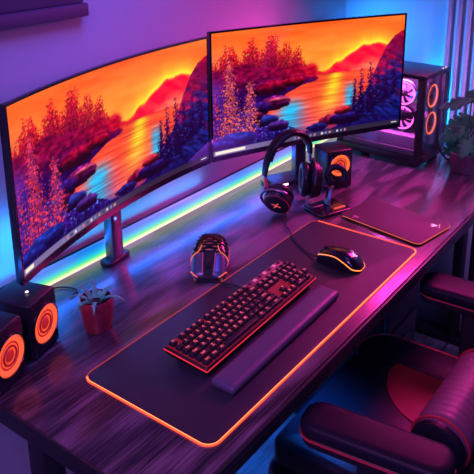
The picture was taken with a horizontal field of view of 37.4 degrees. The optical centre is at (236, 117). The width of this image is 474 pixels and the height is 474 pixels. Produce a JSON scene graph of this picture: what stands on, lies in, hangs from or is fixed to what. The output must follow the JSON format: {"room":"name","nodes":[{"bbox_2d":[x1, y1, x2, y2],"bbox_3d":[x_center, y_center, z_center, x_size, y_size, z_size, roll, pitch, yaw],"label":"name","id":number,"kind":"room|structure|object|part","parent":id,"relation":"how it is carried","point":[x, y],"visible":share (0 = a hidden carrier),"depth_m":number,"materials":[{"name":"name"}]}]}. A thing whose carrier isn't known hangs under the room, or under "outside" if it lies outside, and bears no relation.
{"room":"gaming room","nodes":[
{"label":"gaming room","id":0,"kind":"room"},
{"bbox_2d":[0,0,345,473],"bbox_3d":[-0.874,0.032,1.096,0.100,2.490,4.390,12,21,35],"label":"wall","id":1,"kind":"structure","parent":0,"point":[32,57],"depth_m":1.75,"materials":[{"name":"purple paint"}]},
{"bbox_2d":[0,0,88,29],"bbox_3d":[-0.886,-0.172,0.906,0.030,0.300,1.780,12,21,35],"label":"wall shelf","id":2,"kind":"object","parent":1,"relation":"attached to","point":[13,13],"visible":1,"depth_m":1.51,"materials":[{"name":"purple wood"}]},
{"bbox_2d":[235,331,458,473],"bbox_3d":[0.463,1.541,0.458,3.280,0.050,4.290,12,21,35],"label":"floor","id":3,"kind":"structure","parent":0,"point":[258,463],"depth_m":2.15,"materials":[{"name":"blue"}]},
{"bbox_2d":[0,138,473,473],"bbox_3d":[0.166,0.663,2.000,0.695,0.740,1.794,12,21,35],"label":"desk","id":4,"kind":"object","parent":3,"relation":"on","point":[65,421],"visible":0.38,"depth_m":1.53,"materials":[{"name":"brown wood"}]},
{"bbox_2d":[0,311,26,395],"bbox_3d":[-0.460,0.432,1.293,0.105,0.123,0.088,5,18,19],"label":"speaker","id":5,"kind":"object","parent":4,"relation":"on","point":[12,342],"visible":1,"depth_m":1.28},
{"bbox_2d":[0,279,58,360],"bbox_3d":[-0.420,0.400,1.391,0.100,0.128,0.084,5,18,19],"label":"speaker","id":6,"kind":"object","parent":4,"relation":"on","point":[35,303],"visible":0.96,"depth_m":1.36},
{"bbox_3d":[-0.379,0.404,1.377,0.004,0.118,0.082,5,18,19],"label":"panel","id":7,"kind":"part","parent":6,"relation":"part of","materials":[{"name":"black plastic"}]},
{"bbox_3d":[-0.333,0.874,1.319,0.043,0.681,0.045,12,21,35],"label":"leg","id":8,"kind":"part","parent":4,"relation":"part of","materials":[{"name":"black metal"}]},
{"bbox_2d":[54,286,77,297],"bbox_3d":[-0.440,0.414,1.553,0.068,0.004,0.189,12,21,35],"label":"power cable","id":9,"kind":"object","parent":4,"relation":"on","point":[75,292],"visible":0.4,"depth_m":1.62,"materials":[{"name":"black rubber"}]},
{"bbox_2d":[67,279,124,334],"bbox_3d":[-0.290,0.392,1.453,0.111,0.105,0.108,5,18,16],"label":"potted succulent","id":10,"kind":"object","parent":4,"relation":"on","point":[95,306],"visible":1,"depth_m":1.44,"materials":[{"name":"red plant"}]},
{"bbox_2d":[78,289,113,334],"bbox_3d":[-0.293,0.406,1.460,0.073,0.074,0.073,12,21,35],"label":"pot","id":11,"kind":"object","parent":10,"relation":"on","point":[96,311],"depth_m":1.44,"materials":[{"name":"red ceramic"}]},
{"bbox_2d":[0,36,210,285],"bbox_3d":[-0.285,0.115,1.671,0.088,0.507,0.756,8,19,26],"label":"monitor","id":12,"kind":"object","parent":4,"relation":"on","point":[82,147],"visible":1,"depth_m":1.60,"materials":[{"name":"black"}]},
{"bbox_3d":[-0.307,0.186,1.703,0.028,0.330,0.040,8,19,26],"label":"stand post","id":13,"kind":"part","parent":12,"relation":"part of","materials":[{"name":"grey metal"}]},
{"bbox_2d":[0,139,327,289],"bbox_3d":[-0.106,0.235,2.068,0.022,0.045,1.750,12,21,35],"label":"led light bar","id":14,"kind":"object","parent":4,"relation":"on","point":[63,267],"visible":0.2,"depth_m":1.91,"materials":[{"name":"multicoloured"}]},
{"bbox_2d":[190,233,240,287],"bbox_3d":[-0.059,0.341,1.672,0.109,0.069,0.231,-4,17,-11],"label":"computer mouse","id":15,"kind":"object","parent":4,"relation":"on","point":[209,261],"visible":0.97,"depth_m":1.67,"materials":[{"name":"black plastic"}]},
{"bbox_3d":[-0.068,0.379,1.641,0.060,0.014,0.005,0,17,3],"label":"nose plate","id":16,"kind":"part","parent":15,"relation":"part of","materials":[{"name":"black plastic"}]},
{"bbox_2d":[86,220,416,446],"bbox_3d":[0.086,0.412,1.547,0.314,0.005,0.852,12,21,35],"label":"desk mat","id":17,"kind":"object","parent":4,"relation":"on","point":[140,375],"visible":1,"depth_m":1.39,"materials":[{"name":"fabric"}]},
{"bbox_2d":[163,260,315,374],"bbox_3d":[0.021,0.408,1.481,0.106,0.043,0.416,11,20,33],"label":"keyboard","id":18,"kind":"object","parent":17,"relation":"on","point":[204,345],"visible":1,"depth_m":1.43,"materials":[{"name":"black plastic"}]},
{"bbox_3d":[0.063,0.357,1.599,0.015,0.006,0.142,11,20,33],"label":"control panel","id":19,"kind":"part","parent":18,"relation":"part of","materials":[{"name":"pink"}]},
{"bbox_2d":[211,286,338,395],"bbox_3d":[0.090,0.439,1.420,0.053,0.020,0.406,11,20,34],"label":"wrist rest","id":20,"kind":"object","parent":17,"relation":"on","point":[240,371],"visible":1,"depth_m":1.38,"materials":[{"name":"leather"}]},
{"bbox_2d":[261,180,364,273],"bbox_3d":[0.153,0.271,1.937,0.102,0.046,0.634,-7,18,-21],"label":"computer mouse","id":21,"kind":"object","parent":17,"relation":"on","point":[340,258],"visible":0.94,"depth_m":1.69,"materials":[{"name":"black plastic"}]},
{"bbox_2d":[260,128,322,212],"bbox_3d":[0.169,0.148,2.008,0.216,0.240,0.107,-13,21,-36],"label":"headphones","id":22,"kind":"object","parent":4,"relation":"on","point":[278,198],"visible":1,"depth_m":1.98,"materials":[{"name":"black plastic"}]},
{"bbox_2d":[264,188,291,212],"bbox_3d":[0.115,0.235,1.987,0.081,0.087,0.069,12,21,35],"label":"ear cup","id":23,"kind":"object","parent":22,"relation":"on","point":[279,200],"depth_m":1.96,"materials":[{"name":"black plastic"}]},
{"bbox_2d":[267,183,293,201],"bbox_3d":[0.122,0.219,2.000,0.082,0.082,0.063,12,21,35],"label":"cushion","id":24,"kind":"object","parent":22,"relation":"on","point":[283,193],"depth_m":1.96,"materials":[{"name":"black leather"}]},
{"bbox_2d":[298,161,310,196],"bbox_3d":[0.199,0.180,2.058,0.029,0.106,0.096,-1,17,-3],"label":"cushion","id":25,"kind":"object","parent":22,"relation":"on","point":[304,181],"depth_m":2.02,"materials":[{"name":"black leather"}]},
{"bbox_2d":[308,161,322,197],"bbox_3d":[0.228,0.180,2.059,0.040,0.111,0.097,-1,17,-2],"label":"ear cup","id":26,"kind":"object","parent":22,"relation":"on","point":[315,174],"depth_m":2.02,"materials":[{"name":"black plastic"}]},
{"bbox_2d":[207,13,406,185],"bbox_3d":[0.205,-0.049,2.181,0.691,0.518,0.122,-9,19,-26],"label":"monitor","id":27,"kind":"object","parent":4,"relation":"on","point":[338,77],"visible":0.98,"depth_m":2.11,"materials":[{"name":"black"}]},
{"bbox_3d":[0.197,0.022,2.220,0.040,0.336,0.028,-9,19,-26],"label":"stand post","id":28,"kind":"part","parent":27,"relation":"part of","materials":[{"name":"grey metal"}]},
{"bbox_2d":[303,164,350,218],"bbox_3d":[0.272,0.206,2.028,0.145,0.117,0.104,-10,20,-30],"label":"stand","id":29,"kind":"object","parent":4,"relation":"on","point":[328,207],"visible":0.99,"depth_m":2.03,"materials":[{"name":"black"}]},
{"bbox_2d":[306,202,322,208],"bbox_3d":[0.225,0.254,2.030,0.044,0.005,0.030,-10,19,-30],"label":"base","id":30,"kind":"object","parent":29,"relation":"on","point":[315,205],"depth_m":2.02,"materials":[{"name":"grey"}]},
{"bbox_3d":[0.265,0.224,2.040,0.021,0.061,0.029,4,18,15],"label":"post","id":31,"kind":"part","parent":29,"relation":"part of","materials":[{"name":"grey metal"}]},
{"bbox_2d":[314,141,351,188],"bbox_3d":[0.301,0.150,2.198,0.088,0.126,0.095,-7,18,-20],"label":"speaker","id":32,"kind":"object","parent":4,"relation":"on","point":[336,152],"visible":0.61,"depth_m":2.16},
{"bbox_3d":[0.316,0.160,2.161,0.086,0.121,0.004,-7,18,-20],"label":"panel","id":33,"kind":"part","parent":32,"relation":"part of","materials":[{"name":"black plastic"}]},
{"bbox_2d":[337,61,449,166],"bbox_3d":[0.542,-0.030,2.454,0.328,0.318,0.186,13,22,38],"label":"computer tower","id":34,"kind":"object","parent":4,"relation":"on","point":[425,86],"visible":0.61,"depth_m":2.38,"materials":[{"name":"black plastic"}]},
{"bbox_3d":[0.487,0.094,2.422,0.272,0.020,0.012,13,22,38],"label":"rail","id":35,"kind":"part","parent":34,"relation":"part of","materials":[{"name":"grey metal"}]},
{"bbox_2d":[337,139,442,165],"bbox_3d":[0.542,0.097,2.493,0.325,0.028,0.186,13,22,38],"label":"base","id":36,"kind":"object","parent":34,"relation":"on","point":[430,149],"depth_m":2.40,"materials":[{"name":"black plastic"}]},
{"bbox_3d":[0.540,-0.175,2.411,0.325,0.014,0.186,13,22,38],"label":"panel","id":37,"kind":"part","parent":34,"relation":"part of","materials":[{"name":"black plastic"}]},
{"bbox_3d":[0.601,-0.062,2.514,0.316,0.262,0.005,13,22,38],"label":"panel","id":38,"kind":"part","parent":34,"relation":"part of","materials":[{"name":"black plastic"}]},
{"bbox_2d":[341,199,449,243],"bbox_3d":[0.437,0.284,1.944,0.162,0.005,0.262,-16,23,-41],"label":"mouse pad","id":39,"kind":"object","parent":4,"relation":"on","point":[412,227],"visible":1,"depth_m":1.93,"materials":[{"name":"grey fabric"}]},
{"bbox_2d":[437,143,449,160],"bbox_3d":[0.721,0.123,2.403,0.023,0.052,0.094,-13,21,-35],"label":"cable","id":40,"kind":"object","parent":4,"relation":"on","point":[438,144],"visible":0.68,"depth_m":2.41,"materials":[{"name":"black rubber"}]},
{"bbox_2d":[438,89,473,174],"bbox_3d":[0.767,0.049,2.261,0.217,0.275,0.192,12,21,35],"label":"monstera","id":41,"kind":"object","parent":4,"relation":"on","point":[458,140],"visible":1,"depth_m":2.25,"materials":[{"name":"green plant"}]},
{"bbox_3d":[0.749,0.030,2.258,0.004,0.193,0.035,4,17,14],"label":"stem","id":42,"kind":"part","parent":41,"relation":"part of","materials":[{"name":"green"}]},
{"bbox_3d":[0.814,0.490,2.553,0.032,0.681,0.050,12,21,35],"label":"leg","id":43,"kind":"part","parent":4,"relation":"part of","materials":[{"name":"black metal"}]},
{"bbox_3d":[0.857,0.499,2.522,0.020,0.681,0.050,12,21,35],"label":"leg","id":44,"kind":"part","parent":4,"relation":"part of","materials":[{"name":"black metal"}]},
{"bbox_2d":[268,272,473,473],"bbox_3d":[0.449,0.583,1.518,0.780,1.168,0.735,12,21,35],"label":"gaming chair","id":45,"kind":"object","parent":3,"relation":"on","point":[397,405],"visible":1,"depth_m":1.52,"materials":[{"name":"black leather"}]},
{"bbox_3d":[0.261,0.742,1.312,0.075,0.248,0.050,9,19,28],"label":"arm post","id":46,"kind":"part","parent":45,"relation":"part of","materials":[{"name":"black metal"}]},
{"bbox_2d":[274,355,473,473],"bbox_3d":[0.354,0.722,1.579,0.412,0.079,0.392,12,21,35],"label":"seat cushion","id":47,"kind":"object","parent":45,"relation":"on","point":[372,386],"depth_m":1.64,"materials":[{"name":"black leather"}]},
{"bbox_2d":[416,352,473,461],"bbox_3d":[0.491,0.624,1.519,0.124,0.116,0.290,12,21,35],"label":"lumbar pillow","id":48,"kind":"object","parent":45,"relation":"on","point":[450,409],"depth_m":1.44,"materials":[{"name":"pink leather"}]},
{"bbox_3d":[0.605,0.597,1.779,0.075,0.248,0.050,10,20,32],"label":"arm post","id":49,"kind":"part","parent":45,"relation":"part of","materials":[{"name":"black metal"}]},
{"bbox_2d":[302,431,400,473],"bbox_3d":[0.251,0.611,1.278,0.277,0.022,0.080,9,19,28],"label":"armrest","id":50,"kind":"object","parent":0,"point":[364,463],"depth_m":1.26,"materials":[{"name":"leather"}]},
{"bbox_2d":[345,0,472,287],"bbox_3d":[1.762,-0.196,1.772,3.280,2.490,0.100,12,21,35],"label":"wall","id":51,"kind":"structure","parent":0,"point":[425,18],"depth_m":2.54,"materials":[{"name":"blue paint"}]},
{"bbox_2d":[415,288,461,331],"bbox_3d":[1.705,0.943,2.093,3.160,0.125,0.018,12,21,35],"label":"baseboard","id":52,"kind":"structure","parent":51,"relation":"attached to","point":[424,310],"depth_m":2.76,"materials":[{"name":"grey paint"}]},
{"bbox_2d":[441,0,473,147],"bbox_3d":[1.237,-0.573,1.981,1.288,1.860,0.028,12,21,35],"label":"curtain","id":53,"kind":"object","parent":51,"relation":"attached to","point":[457,54],"depth_m":2.44,"materials":[{"name":"fabric"}]},
{"bbox_2d":[411,420,465,471],"bbox_3d":[0.400,0.661,1.401,0.113,0.113,0.020,12,21,35],"label":"armrest","id":54,"kind":"object","parent":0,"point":[445,432],"depth_m":1.38,"materials":[{"name":"black leather"}]},
{"bbox_2d":[421,290,473,316],"bbox_3d":[0.596,0.467,1.745,0.272,0.022,0.090,10,20,32],"label":"armrest","id":55,"kind":"object","parent":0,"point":[467,310],"depth_m":1.74,"materials":[{"name":"black leather"}]},
{"bbox_2d":[450,151,473,174],"bbox_3d":[0.754,0.141,2.309,0.108,0.070,0.108,12,21,35],"label":"planter","id":56,"kind":"object","parent":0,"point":[465,166],"depth_m":2.27,"materials":[{"name":"pink"}]}
]}

